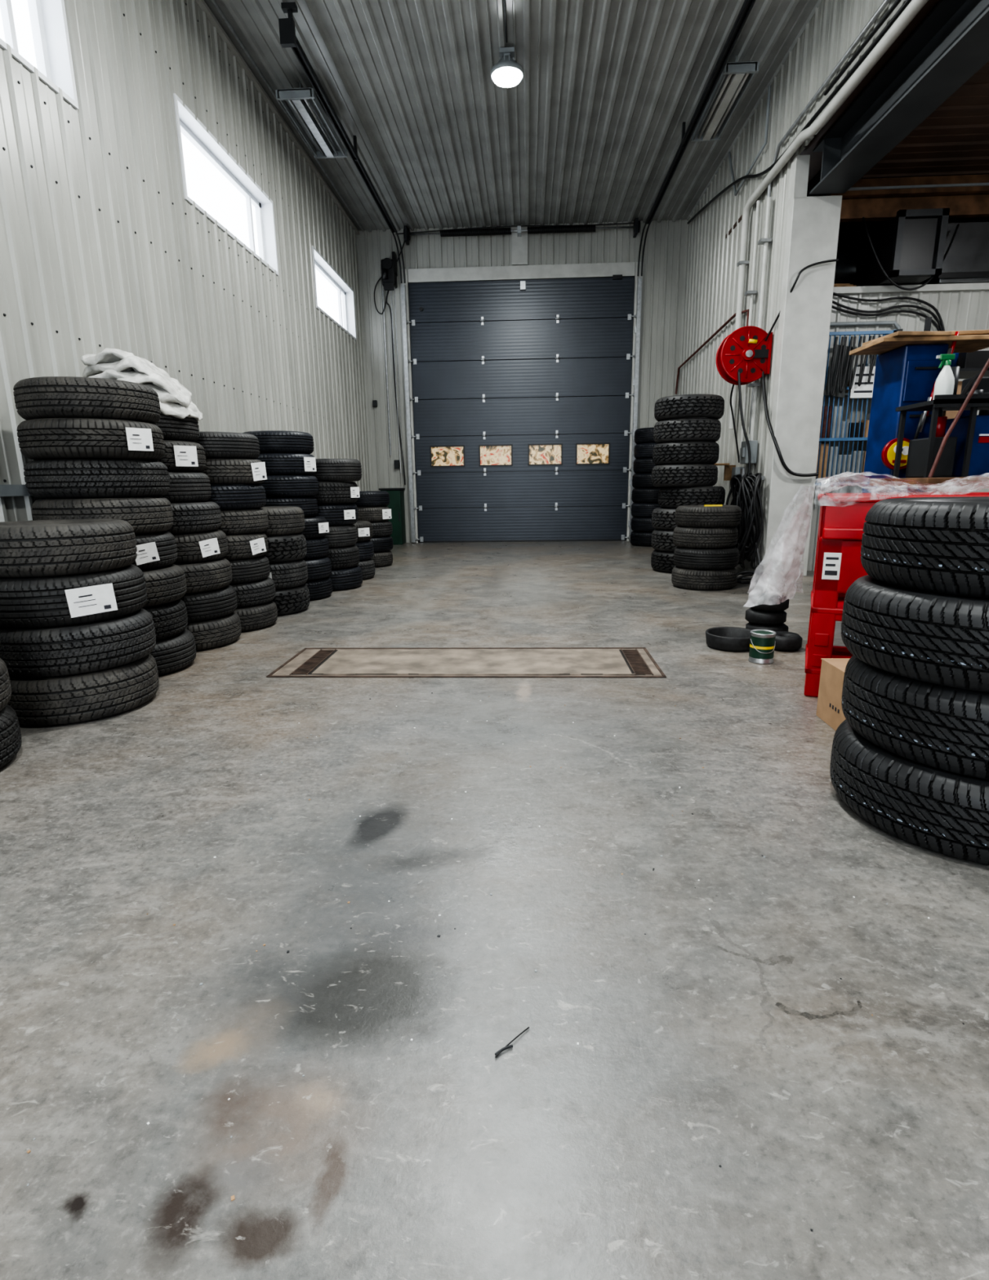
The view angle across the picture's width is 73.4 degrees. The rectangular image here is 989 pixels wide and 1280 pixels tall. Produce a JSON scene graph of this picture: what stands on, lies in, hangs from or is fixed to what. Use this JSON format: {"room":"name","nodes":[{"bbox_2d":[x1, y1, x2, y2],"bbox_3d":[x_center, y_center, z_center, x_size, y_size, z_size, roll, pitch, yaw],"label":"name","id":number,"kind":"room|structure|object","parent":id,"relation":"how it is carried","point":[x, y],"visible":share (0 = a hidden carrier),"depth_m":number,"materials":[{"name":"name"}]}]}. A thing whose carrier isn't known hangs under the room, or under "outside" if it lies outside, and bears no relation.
{"room":"auto repair garage","nodes":[
{"label":"auto repair garage","id":0,"kind":"room"},
{"bbox_2d":[0,0,371,522],"bbox_3d":[-2.567,-2.350,3.586,0.018,5.000,15.800,0,13,3],"label":"wall","id":1,"kind":"structure","parent":0,"point":[103,247],"depth_m":4.97,"materials":[{"name":"metal"}]},
{"bbox_2d":[0,0,52,81],"bbox_3d":[-2.743,-3.362,2.986,0.050,0.670,1.980,0,13,3],"label":"window","id":2,"kind":"structure","parent":1,"relation":"in","point":[34,6],"depth_m":3.89,"materials":[{"name":"plastic"}]},
{"bbox_2d":[0,0,78,109],"bbox_3d":[-2.681,-3.362,2.983,0.175,0.730,2.040,0,13,3],"label":"reveal","id":3,"kind":"object","parent":1,"relation":"attached to","point":[54,15],"visible":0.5,"depth_m":3.95,"materials":[{"name":"plastic"}]},
{"bbox_2d":[0,484,223,496],"bbox_3d":[-2.650,-0.339,1.597,0.045,0.060,11.000,0,13,3],"label":"trim","id":4,"kind":"structure","parent":1,"relation":"attached to","point":[5,490],"depth_m":3.50,"materials":[{"name":"grey metal"}]},
{"bbox_2d":[179,119,265,261],"bbox_3d":[-2.579,-4.131,6.242,0.050,0.670,1.980,0,13,3],"label":"window","id":5,"kind":"structure","parent":1,"relation":"in","point":[250,199],"depth_m":6.78,"materials":[{"name":"plastic"}]},
{"bbox_2d":[173,93,278,275],"bbox_3d":[-2.517,-4.132,6.239,0.175,0.730,2.040,0,13,3],"label":"reveal","id":6,"kind":"object","parent":1,"relation":"attached to","point":[184,113],"visible":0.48,"depth_m":6.23,"materials":[{"name":"plastic"}]},
{"bbox_2d":[195,0,359,235],"bbox_3d":[-2.584,-4.740,3.023,0.050,0.030,15.800,0,13,3],"label":"trim","id":7,"kind":"structure","parent":1,"relation":"attached to","point":[202,3],"depth_m":6.92,"materials":[{"name":"white paint"}]},
{"bbox_2d":[314,260,347,331],"bbox_3d":[-2.412,-4.912,9.547,0.050,0.670,1.980,0,13,3],"label":"window","id":8,"kind":"structure","parent":1,"relation":"in","point":[317,267],"depth_m":10.20,"materials":[{"name":"plastic"}]},
{"bbox_2d":[311,245,355,340],"bbox_3d":[-2.350,-4.912,9.544,0.175,0.730,2.040,0,13,3],"label":"reveal","id":9,"kind":"object","parent":1,"relation":"attached to","point":[349,299],"visible":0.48,"depth_m":9.90,"materials":[{"name":"plastic"}]},
{"bbox_2d":[0,540,988,1279],"bbox_3d":[2.333,0.099,4.021,10.150,0.100,16.000,0,13,3],"label":"floor","id":10,"kind":"structure","parent":0,"point":[729,1034],"depth_m":1.40,"materials":[{"name":"concrete"}]},
{"bbox_2d":[0,657,21,768],"bbox_3d":[-2.109,0.197,2.339,0.661,0.597,0.676,-3,13,-8],"label":"stack","id":11,"kind":"object","parent":10,"relation":"on","point":[10,730],"visible":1,"depth_m":2.45,"materials":[{"name":"rubber"}]},
{"bbox_2d":[0,519,159,725],"bbox_3d":[-1.979,-0.114,3.082,0.705,0.857,0.687,10,17,38],"label":"stack","id":12,"kind":"object","parent":10,"relation":"on","point":[60,577],"visible":0.96,"depth_m":2.83,"materials":[{"name":"rubber"}]},
{"bbox_2d":[13,376,195,675],"bbox_3d":[-2.095,-0.584,3.623,0.713,1.527,0.693,0,13,3],"label":"stack","id":13,"kind":"object","parent":10,"relation":"on","point":[95,446],"visible":0.73,"depth_m":3.31,"materials":[{"name":"rubber"}]},
{"bbox_2d":[142,410,240,650],"bbox_3d":[-2.092,-0.691,4.232,0.777,1.457,0.675,0,13,3],"label":"stack","id":14,"kind":"object","parent":10,"relation":"on","point":[211,602],"visible":0.45,"depth_m":4.08,"materials":[{"name":"rubber"}]},
{"bbox_2d":[81,349,202,420],"bbox_3d":[-2.143,-1.527,4.033,0.636,0.402,0.549,-1,13,0],"label":"cloth","id":15,"kind":"object","parent":14,"relation":"on","point":[175,397],"visible":0.66,"depth_m":3.85,"materials":[{"name":"white fabric"}]},
{"bbox_2d":[192,431,277,631],"bbox_3d":[-1.943,-0.769,4.769,0.642,1.357,0.653,7,15,28],"label":"stack","id":16,"kind":"object","parent":10,"relation":"on","point":[230,456],"visible":0.44,"depth_m":4.58,"materials":[{"name":"rubber"}]},
{"bbox_2d":[260,506,309,615],"bbox_3d":[-1.848,-0.651,5.401,0.630,0.837,0.640,0,13,3],"label":"stack","id":17,"kind":"object","parent":10,"relation":"on","point":[286,549],"visible":0.4,"depth_m":5.22,"materials":[{"name":"rubber"}]},
{"bbox_2d":[242,431,332,600],"bbox_3d":[-1.859,-1.107,5.982,0.752,1.457,0.664,0,13,3],"label":"stack","id":18,"kind":"object","parent":10,"relation":"on","point":[290,465],"visible":0.52,"depth_m":5.72,"materials":[{"name":"black rubber"}]},
{"bbox_2d":[312,458,362,591],"bbox_3d":[-1.642,-1.143,6.579,0.695,1.247,0.646,3,14,17],"label":"stack","id":19,"kind":"object","parent":10,"relation":"on","point":[336,495],"visible":0.56,"depth_m":6.36,"materials":[{"name":"black rubber"}]},
{"bbox_2d":[352,520,374,579],"bbox_3d":[-1.632,-0.988,7.295,0.611,0.617,0.620,0,13,3],"label":"stack","id":20,"kind":"object","parent":10,"relation":"on","point":[364,528],"visible":0.34,"depth_m":7.15,"materials":[{"name":"rubber"}]},
{"bbox_2d":[353,490,392,567],"bbox_3d":[-1.608,-1.410,8.410,0.642,0.927,0.635,0,13,3],"label":"stack","id":21,"kind":"object","parent":10,"relation":"on","point":[372,508],"visible":0.47,"depth_m":8.19,"materials":[{"name":"rubber"}]},
{"bbox_2d":[378,488,405,544],"bbox_3d":[-1.752,-2.144,11.495,0.380,0.950,0.400,0,13,3],"label":"base cabinet","id":22,"kind":"object","parent":10,"relation":"on","point":[396,504],"visible":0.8,"depth_m":11.34,"materials":[{"name":"metal"}]},
{"bbox_2d":[266,647,666,677],"bbox_3d":[-0.150,0.123,3.832,2.130,0.007,0.638,0,13,3],"label":"grate","id":23,"kind":"object","parent":10,"relation":"on","point":[388,662],"visible":1,"depth_m":3.78,"materials":[{"name":"metal"}]},
{"bbox_2d":[26,692,964,1231],"bbox_3d":[0.081,0.534,2.075,1.942,0.007,2.592,0,13,3],"label":"debris","id":24,"kind":"object","parent":10,"relation":"on","point":[508,1046],"visible":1,"depth_m":1.24,"materials":[{"name":"black plastic"}]},
{"bbox_2d":[417,538,626,542],"bbox_3d":[0.477,-1.749,11.692,3.650,0.030,0.060,0,13,3],"label":"seal","id":25,"kind":"object","parent":10,"relation":"on","point":[608,540],"visible":1,"depth_m":11.66,"materials":[{"name":"black plastic"}]},
{"bbox_2d":[630,427,662,546],"bbox_3d":[2.521,-2.410,10.515,0.679,1.797,0.687,1,13,7],"label":"stack","id":26,"kind":"object","parent":10,"relation":"on","point":[644,495],"visible":0.5,"depth_m":10.30,"materials":[{"name":"black rubber"}]},
{"bbox_2d":[650,394,724,573],"bbox_3d":[2.164,-1.721,7.434,0.812,1.876,0.743,-4,14,-12],"label":"stack","id":27,"kind":"object","parent":10,"relation":"on","point":[687,428],"visible":0.7,"depth_m":7.10,"materials":[{"name":"rubber"}]},
{"bbox_2d":[671,504,741,590],"bbox_3d":[2.027,-0.898,6.373,0.628,0.767,0.640,0,13,3],"label":"stack","id":28,"kind":"object","parent":10,"relation":"on","point":[705,556],"visible":1,"depth_m":6.14,"materials":[{"name":"rubber"}]},
{"bbox_2d":[703,504,722,506],"bbox_3d":[2.010,-1.236,6.098,0.160,0.014,0.020,0,13,3],"label":"crayon","id":29,"kind":"object","parent":28,"relation":"on","point":[704,504],"visible":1,"depth_m":6.09,"materials":[{"name":"wax"}]},
{"bbox_2d":[705,626,752,652],"bbox_3d":[1.465,-0.004,4.091,0.320,0.091,0.320,0,13,3],"label":"pan","id":30,"kind":"object","parent":10,"relation":"on","point":[734,639],"visible":0.8,"depth_m":4.02,"materials":[{"name":"black rubber"}]},
{"bbox_2d":[747,629,775,664],"bbox_3d":[1.507,0.038,3.738,0.136,0.172,0.139,0,13,3],"label":"paint can","id":31,"kind":"object","parent":10,"relation":"on","point":[762,642],"visible":1,"depth_m":3.69,"materials":[{"name":"metal"}]},
{"bbox_2d":[744,593,802,651],"bbox_3d":[1.772,-0.122,4.185,0.265,0.270,0.565,0,13,3],"label":"wheels","id":32,"kind":"object","parent":10,"relation":"on","point":[771,615],"visible":0.82,"depth_m":4.22,"materials":[{"name":"black rubber"}]},
{"bbox_2d":[760,155,841,576],"bbox_3d":[3.063,-2.605,6.668,0.450,3.930,0.140,0,13,3],"label":"post","id":33,"kind":"object","parent":10,"relation":"on","point":[812,223],"visible":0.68,"depth_m":6.55,"materials":[{"name":"white paint"}]},
{"bbox_2d":[815,657,849,730],"bbox_3d":[1.545,0.235,2.714,0.312,0.254,0.300,0,13,3],"label":"cardboard box","id":34,"kind":"object","parent":10,"relation":"on","point":[828,708],"visible":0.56,"depth_m":2.75,"materials":[{"name":"brown cardboard"}]},
{"bbox_2d":[814,329,896,485],"bbox_3d":[3.684,-1.922,6.983,0.705,2.440,0.281,0,13,3],"label":"rack","id":35,"kind":"object","parent":10,"relation":"on","point":[839,381],"visible":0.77,"depth_m":6.84,"materials":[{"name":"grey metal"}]},
{"bbox_2d":[804,492,988,697],"bbox_3d":[1.922,-0.208,3.104,0.816,0.930,0.568,5,15,24],"label":"utility cart","id":36,"kind":"object","parent":10,"relation":"on","point":[837,564],"visible":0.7,"depth_m":2.98,"materials":[{"name":"plastic"}]},
{"bbox_2d":[745,485,817,605],"bbox_3d":[1.545,-0.507,3.577,0.368,0.631,0.244,0,13,3],"label":"plastic sheet","id":37,"kind":"object","parent":36,"relation":"hanging from","point":[784,575],"visible":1,"depth_m":3.57,"materials":[{"name":"white"}]},
{"bbox_2d":[817,472,988,508],"bbox_3d":[1.919,-0.682,2.999,0.867,0.162,0.650,5,15,24],"label":"wrap","id":38,"kind":"object","parent":36,"relation":"on","point":[952,486],"visible":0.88,"depth_m":3.00,"materials":[{"name":"white"}]},
{"bbox_2d":[829,496,988,865],"bbox_3d":[1.428,0.069,1.929,0.776,0.936,0.754,0,13,3],"label":"stack","id":39,"kind":"object","parent":10,"relation":"on","point":[909,756],"visible":1,"depth_m":1.76,"materials":[{"name":"rubber"}]},
{"bbox_2d":[861,331,959,493],"bbox_3d":[2.851,-1.118,4.749,0.387,1.922,0.455,0,13,3],"label":"tall cabinet","id":40,"kind":"object","parent":10,"relation":"on","point":[908,374],"visible":0.31,"depth_m":4.50,"materials":[{"name":"metal"}]},
{"bbox_2d":[848,329,988,355],"bbox_3d":[2.980,-2.021,4.475,0.906,0.078,0.520,0,13,3],"label":"shelf","id":41,"kind":"object","parent":40,"relation":"on","point":[966,341],"visible":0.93,"depth_m":4.35,"materials":[{"name":"brown wood"}]},
{"bbox_2d":[869,476,988,493],"bbox_3d":[3.168,-0.526,4.227,1.300,1.000,0.670,0,13,3],"label":"workbench","id":42,"kind":"object","parent":10,"relation":"on","point":[926,482],"visible":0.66,"depth_m":3.86,"materials":[{"name":"brown wood"}]},
{"bbox_2d":[892,393,988,478],"bbox_3d":[3.076,-1.253,4.111,0.970,0.469,0.430,0,13,3],"label":"stand","id":43,"kind":"object","parent":42,"relation":"on","point":[940,403],"visible":0.85,"depth_m":3.97,"materials":[{"name":"metal"}]},
{"bbox_2d":[932,353,955,399],"bbox_3d":[2.702,-1.571,3.979,0.100,0.268,0.103,-13,18,-43],"label":"spray bottle","id":44,"kind":"object","parent":43,"relation":"on","point":[944,381],"visible":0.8,"depth_m":3.95,"materials":[{"name":"white plastic"}]},
{"bbox_2d":[950,366,988,394],"bbox_3d":[3.011,-1.570,4.074,0.481,0.214,0.284,-5,14,-16],"label":"tools","id":45,"kind":"object","parent":43,"relation":"on","point":[982,388],"visible":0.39,"depth_m":4.08,"materials":[{"name":"grey metal"}]},
{"bbox_2d":[904,414,988,477],"bbox_3d":[2.926,-1.198,4.127,0.530,0.359,0.299,0,13,3],"label":"bin","id":46,"kind":"object","parent":42,"relation":"on","point":[949,464],"visible":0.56,"depth_m":4.05,"materials":[{"name":"plastic"}]},
{"bbox_2d":[927,358,988,477],"bbox_3d":[2.893,-1.679,3.789,0.742,1.458,0.024,-3,14,-11],"label":"bar","id":47,"kind":"object","parent":42,"relation":"on","point":[986,365],"visible":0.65,"depth_m":3.83,"materials":[{"name":"brown metal"}]},
{"bbox_2d":[896,316,988,477],"bbox_3d":[3.669,-1.329,5.164,1.088,2.120,0.410,0,13,3],"label":"shelving","id":48,"kind":"object","parent":10,"relation":"on","point":[970,363],"visible":0.16,"depth_m":4.86,"materials":[{"name":"metal"}]},
{"bbox_2d":[204,0,822,231],"bbox_3d":[0.022,-4.775,2.883,5.270,0.028,15.800,0,13,3],"label":"ceiling","id":49,"kind":"structure","parent":0,"point":[590,131],"depth_m":6.96,"materials":[{"name":"metal"}]},
{"bbox_2d":[275,81,346,158],"bbox_3d":[-1.941,-5.609,7.132,0.380,0.240,1.250,0,13,3],"label":"light fixture","id":50,"kind":"object","parent":49,"relation":"attached to","point":[302,105],"visible":0.98,"depth_m":7.04,"materials":[{"name":"grey metal"}]},
{"bbox_2d":[278,1,405,283],"bbox_3d":[-1.610,-5.563,8.117,0.120,0.790,5.216,0,13,3],"label":"rail","id":51,"kind":"object","parent":49,"relation":"hanging from","point":[288,38],"visible":1,"depth_m":6.60,"materials":[{"name":"metal"}]},
{"bbox_2d":[210,0,506,231],"bbox_3d":[-1.262,-4.705,2.861,2.434,0.048,15.600,0,13,3],"label":"conduit","id":52,"kind":"object","parent":49,"relation":"attached to","point":[213,2],"depth_m":6.57,"materials":[{"name":"grey metal"}]},
{"bbox_2d":[373,222,633,484],"bbox_3d":[0.165,-4.601,10.867,4.259,3.969,0.285,0,13,3],"label":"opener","id":53,"kind":"object","parent":49,"relation":"attached to","point":[388,266],"visible":0.93,"depth_m":10.76,"materials":[{"name":"black plastic"}]},
{"bbox_2d":[489,47,524,87],"bbox_3d":[0.119,-5.425,6.274,0.320,0.250,0.320,0,13,3],"label":"light","id":54,"kind":"object","parent":49,"relation":"hanging from","point":[506,73],"visible":1,"depth_m":6.21,"materials":[{"name":"white glass"}]},
{"bbox_2d":[636,0,755,275],"bbox_3d":[2.138,-5.398,7.195,0.120,0.790,6.716,0,13,3],"label":"rail","id":55,"kind":"object","parent":49,"relation":"hanging from","point":[747,6],"visible":1,"depth_m":6.80,"materials":[{"name":"metal"}]},
{"bbox_2d":[690,55,759,142],"bbox_3d":[2.350,-5.600,6.840,0.320,0.240,1.300,0,13,3],"label":"light fixture","id":56,"kind":"object","parent":49,"relation":"attached to","point":[735,77],"visible":0.98,"depth_m":6.72,"materials":[{"name":"grey metal"}]},
{"bbox_2d":[357,219,686,542],"bbox_3d":[0.443,-4.167,11.123,5.270,5.000,0.018,0,13,3],"label":"wall","id":57,"kind":"structure","parent":0,"point":[664,249],"depth_m":10.75,"materials":[{"name":"metal"}]},
{"bbox_2d":[372,400,399,468],"bbox_3d":[-1.852,-3.510,11.347,0.400,1.120,0.070,0,13,3],"label":"wall control box","id":58,"kind":"object","parent":57,"relation":"attached to","point":[374,402],"visible":1,"depth_m":11.41,"materials":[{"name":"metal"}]},
{"bbox_2d":[400,284,415,542],"bbox_3d":[-1.458,-3.741,11.234,0.080,4.130,0.125,0,13,3],"label":"track","id":59,"kind":"object","parent":57,"relation":"attached to","point":[402,286],"visible":1,"depth_m":11.14,"materials":[{"name":"metal"}]},
{"bbox_2d":[406,280,635,542],"bbox_3d":[0.446,-3.758,11.161,3.770,4.155,0.073,0,13,3],"label":"hinges and rollers","id":60,"kind":"object","parent":59,"relation":"attached to","point":[522,283],"visible":0.99,"depth_m":11.16,"materials":[{"name":"metal"}]},
{"bbox_2d":[399,268,417,542],"bbox_3d":[-1.444,-3.867,11.268,0.125,4.400,0.060,0,13,3],"label":"trim","id":61,"kind":"structure","parent":57,"relation":"attached to","point":[402,270],"depth_m":11.20,"materials":[{"name":"white paint"}]},
{"bbox_2d":[407,262,635,282],"bbox_3d":[0.417,-5.914,10.680,3.650,0.197,0.040,0,13,3],"label":"trim","id":62,"kind":"structure","parent":57,"relation":"attached to","point":[625,268],"depth_m":10.66,"materials":[{"name":"white paint"}]},
{"bbox_2d":[409,317,632,361],"bbox_3d":[0.432,-4.947,10.944,3.650,0.594,0.050,0,13,3],"label":"panel","id":63,"kind":"object","parent":57,"relation":"attached to","point":[611,337],"visible":1,"depth_m":10.92,"materials":[{"name":"grey metal"}]},
{"bbox_2d":[408,276,634,323],"bbox_3d":[0.424,-5.531,10.806,3.650,0.594,0.050,0,13,3],"label":"panel","id":64,"kind":"object","parent":57,"relation":"attached to","point":[593,297],"visible":1,"depth_m":10.78,"materials":[{"name":"grey metal"}]},
{"bbox_2d":[419,274,622,311],"bbox_3d":[0.406,-5.613,10.741,3.279,0.450,0.040,0,13,3],"label":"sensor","id":65,"kind":"object","parent":64,"relation":"attached to","point":[614,277],"visible":1,"depth_m":10.60,"materials":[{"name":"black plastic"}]},
{"bbox_2d":[408,275,634,283],"bbox_3d":[0.420,-5.823,10.735,3.650,0.007,0.055,0,13,3],"label":"seal","id":66,"kind":"object","parent":64,"relation":"attached to","point":[627,276],"visible":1,"depth_m":10.71,"materials":[{"name":"black plastic"}]},
{"bbox_2d":[415,470,627,507],"bbox_3d":[0.465,-2.611,11.494,3.650,0.594,0.050,0,13,3],"label":"panel","id":67,"kind":"object","parent":57,"relation":"attached to","point":[588,487],"visible":1,"depth_m":11.47,"materials":[{"name":"grey metal"}]},
{"bbox_2d":[403,217,639,265],"bbox_3d":[0.418,-6.277,10.507,3.690,0.550,0.210,0,13,3],"label":"spring","id":68,"kind":"object","parent":57,"relation":"attached to","point":[519,234],"visible":1,"depth_m":10.45,"materials":[{"name":"metal"}]},
{"bbox_2d":[420,469,622,508],"bbox_3d":[0.469,-2.346,11.569,3.650,1.250,0.015,0,13,3],"label":"backing","id":69,"kind":"object","parent":57,"relation":"attached to","point":[619,469],"visible":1,"depth_m":11.48,"materials":[{"name":"black plastic"}]},
{"bbox_2d":[413,433,629,472],"bbox_3d":[0.457,-3.195,11.356,3.650,0.594,0.050,0,13,3],"label":"panel","id":70,"kind":"object","parent":57,"relation":"attached to","point":[619,443],"visible":1,"depth_m":11.32,"materials":[{"name":"grey metal"}]},
{"bbox_2d":[429,442,609,467],"bbox_3d":[0.426,-3.162,11.349,3.070,0.360,0.042,0,13,3],"label":"windows","id":71,"kind":"structure","parent":70,"relation":"attached to","point":[608,443],"depth_m":11.35,"materials":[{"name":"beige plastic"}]},
{"bbox_2d":[413,395,630,436],"bbox_3d":[0.449,-3.779,11.219,3.650,0.594,0.050,0,13,3],"label":"panel","id":72,"kind":"object","parent":57,"relation":"attached to","point":[595,414],"visible":1,"depth_m":11.19,"materials":[{"name":"grey metal"}]},
{"bbox_2d":[411,356,631,399],"bbox_3d":[0.441,-4.363,11.081,3.650,0.594,0.050,0,13,3],"label":"panel","id":73,"kind":"object","parent":57,"relation":"attached to","point":[589,376],"visible":1,"depth_m":11.06,"materials":[{"name":"grey metal"}]},
{"bbox_2d":[417,506,626,541],"bbox_3d":[0.473,-2.027,11.632,3.650,0.594,0.050,0,13,3],"label":"panel","id":74,"kind":"object","parent":57,"relation":"attached to","point":[570,522],"visible":1,"depth_m":11.60,"materials":[{"name":"grey metal"}]},
{"bbox_2d":[424,317,625,436],"bbox_3d":[0.437,-4.633,11.030,3.650,2.450,0.015,0,13,3],"label":"backing","id":75,"kind":"object","parent":57,"relation":"attached to","point":[608,317],"visible":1,"depth_m":11.20,"materials":[{"name":"black plastic"}]},
{"bbox_2d":[627,277,641,540],"bbox_3d":[2.327,-3.748,11.041,0.080,4.130,0.125,0,13,3],"label":"track","id":76,"kind":"object","parent":57,"relation":"attached to","point":[637,329],"visible":0.81,"depth_m":10.86,"materials":[{"name":"metal"}]},
{"bbox_2d":[626,262,643,541],"bbox_3d":[2.336,-3.874,11.075,0.125,4.400,0.060,0,13,3],"label":"trim","id":77,"kind":"structure","parent":57,"relation":"attached to","point":[636,277],"depth_m":10.95,"materials":[{"name":"white paint"}]},
{"bbox_2d":[678,0,905,573],"bbox_3d":[2.679,-2.360,3.319,0.018,5.000,15.800,0,13,3],"label":"wall","id":78,"kind":"structure","parent":0,"point":[711,271],"depth_m":7.29,"materials":[{"name":"paint"}]},
{"bbox_2d":[675,309,749,462],"bbox_3d":[2.836,-3.279,9.101,0.221,1.737,3.993,0,13,3],"label":"cable","id":79,"kind":"object","parent":78,"relation":"attached to","point":[733,316],"visible":0.7,"depth_m":8.04,"materials":[{"name":"black plastic"}]},
{"bbox_2d":[713,462,735,480],"bbox_3d":[2.684,-2.036,8.051,0.450,0.200,0.250,0,13,3],"label":"wooden wall shelf","id":80,"kind":"object","parent":78,"relation":"attached to","point":[727,468],"visible":0.49,"depth_m":8.02,"materials":[{"name":"brown wood"}]},
{"bbox_2d":[731,440,757,477],"bbox_3d":[2.813,-2.005,7.537,0.140,0.470,0.550,0,13,3],"label":"electrical box","id":81,"kind":"object","parent":78,"relation":"attached to","point":[753,444],"visible":0.65,"depth_m":7.28,"materials":[{"name":"grey metal"}]},
{"bbox_2d":[725,468,765,583],"bbox_3d":[2.592,-1.223,6.947,0.456,1.115,1.162,2,14,11],"label":"cable coil","id":82,"kind":"object","parent":78,"relation":"hanging from","point":[742,490],"visible":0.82,"depth_m":6.97,"materials":[{"name":"black plastic"}]},
{"bbox_2d":[736,559,757,572],"bbox_3d":[2.968,-1.289,9.396,0.018,0.120,4.450,0,13,3],"label":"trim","id":83,"kind":"structure","parent":78,"relation":"attached to","point":[747,564],"depth_m":7.48,"materials":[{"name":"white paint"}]},
{"bbox_2d":[715,258,838,537],"bbox_3d":[2.853,-2.406,6.931,1.115,2.631,0.518,10,17,37],"label":"hose reel","id":84,"kind":"object","parent":78,"relation":"attached to","point":[743,357],"visible":0.99,"depth_m":6.88,"materials":[{"name":"red plastic"}]},
{"bbox_2d":[686,0,928,462],"bbox_3d":[2.593,-2.877,3.100,0.125,3.708,15.402,0,13,3],"label":"pipe","id":85,"kind":"object","parent":78,"relation":"attached to","point":[908,9],"visible":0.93,"depth_m":6.28,"materials":[{"name":"grey metal"}]},
{"bbox_2d":[806,169,823,196],"bbox_3d":[3.306,-4.284,7.566,0.050,1.180,1.800,0,13,3],"label":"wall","id":86,"kind":"structure","parent":0,"point":[815,180],"depth_m":6.73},
{"bbox_2d":[833,251,857,284],"bbox_3d":[5.343,-4.347,7.757,3.900,0.420,0.420,0,13,3],"label":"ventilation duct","id":87,"kind":"object","parent":86,"relation":"attached to","point":[846,266],"visible":0.02,"depth_m":7.65,"materials":[{"name":"black metal"}]},
{"bbox_2d":[826,173,988,222],"bbox_3d":[5.303,-4.353,6.476,4.010,0.320,0.190,0,13,3],"label":"wooden beam","id":88,"kind":"structure","parent":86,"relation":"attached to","point":[966,196],"depth_m":6.51,"materials":[{"name":"brown wood"}]},
{"bbox_2d":[725,0,940,238],"bbox_3d":[4.918,-3.570,1.738,4.640,0.040,13.500,0,13,3],"label":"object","id":89,"kind":"object","parent":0,"point":[815,157],"visible":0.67,"depth_m":5.25,"materials":[{"name":"black metal"}]},
{"bbox_2d":[808,0,988,194],"bbox_3d":[2.837,-3.083,0.774,0.320,0.370,11.100,0,13,3],"label":"i-beam","id":90,"kind":"structure","parent":89,"relation":"attached to","point":[950,45],"depth_m":4.82,"materials":[{"name":"black metal"}]},
{"bbox_2d":[836,245,857,252],"bbox_3d":[5.408,-4.500,8.360,4.030,1.180,0.050,0,13,3],"label":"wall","id":91,"kind":"structure","parent":0,"point":[845,248],"depth_m":8.29,"materials":[{"name":"black"}]},
{"bbox_2d":[806,289,988,570],"bbox_3d":[5.340,-2.162,7.029,4.040,2.840,0.018,0,13,3],"label":"wall","id":92,"kind":"structure","parent":0,"point":[961,310],"depth_m":6.83,"materials":[{"name":"paint"}]},
{"bbox_2d":[829,217,959,331],"bbox_3d":[4.023,-2.737,6.795,1.366,2.904,0.281,0,13,3],"label":"cables","id":93,"kind":"object","parent":92,"relation":"attached to","point":[940,322],"visible":0.65,"depth_m":6.75,"materials":[{"name":"black plastic"}]},
{"bbox_2d":[832,282,988,294],"bbox_3d":[5.321,-3.575,6.706,4.000,0.060,0.100,0,13,3],"label":"trim","id":94,"kind":"structure","parent":92,"relation":"attached to","point":[982,286],"depth_m":6.72,"materials":[{"name":"white paint"}]},
{"bbox_2d":[823,61,988,246],"bbox_3d":[5.072,-3.403,1.718,4.030,0.040,13.400,0,13,3],"label":"ceiling","id":95,"kind":"structure","parent":0,"point":[953,140],"depth_m":5.93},
{"bbox_3d":[5.362,-3.769,7.614,4.010,0.100,1.740,0,13,3],"label":"floor","id":96,"kind":"structure","parent":0,"visible":0},
{"bbox_2d":[833,283,856,287],"bbox_3d":[3.563,-3.852,7.192,0.400,0.295,0.700,0,13,3],"label":"lumber","id":97,"kind":"object","parent":96,"relation":"on","point":[835,285],"visible":0.02,"depth_m":6.94,"materials":[{"name":"brown wood"}]},
{"bbox_2d":[854,208,949,286],"bbox_3d":[4.102,-3.906,6.766,0.460,0.570,0.850,0,13,3],"label":"heater","id":98,"kind":"object","parent":96,"relation":"on","point":[909,247],"visible":0.84,"depth_m":6.42,"materials":[{"name":"black metal"}]},
{"bbox_2d":[915,221,988,284],"bbox_3d":[5.110,-3.942,6.902,1.280,0.550,0.670,0,13,3],"label":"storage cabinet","id":99,"kind":"object","parent":96,"relation":"on","point":[966,259],"visible":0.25,"depth_m":6.63,"materials":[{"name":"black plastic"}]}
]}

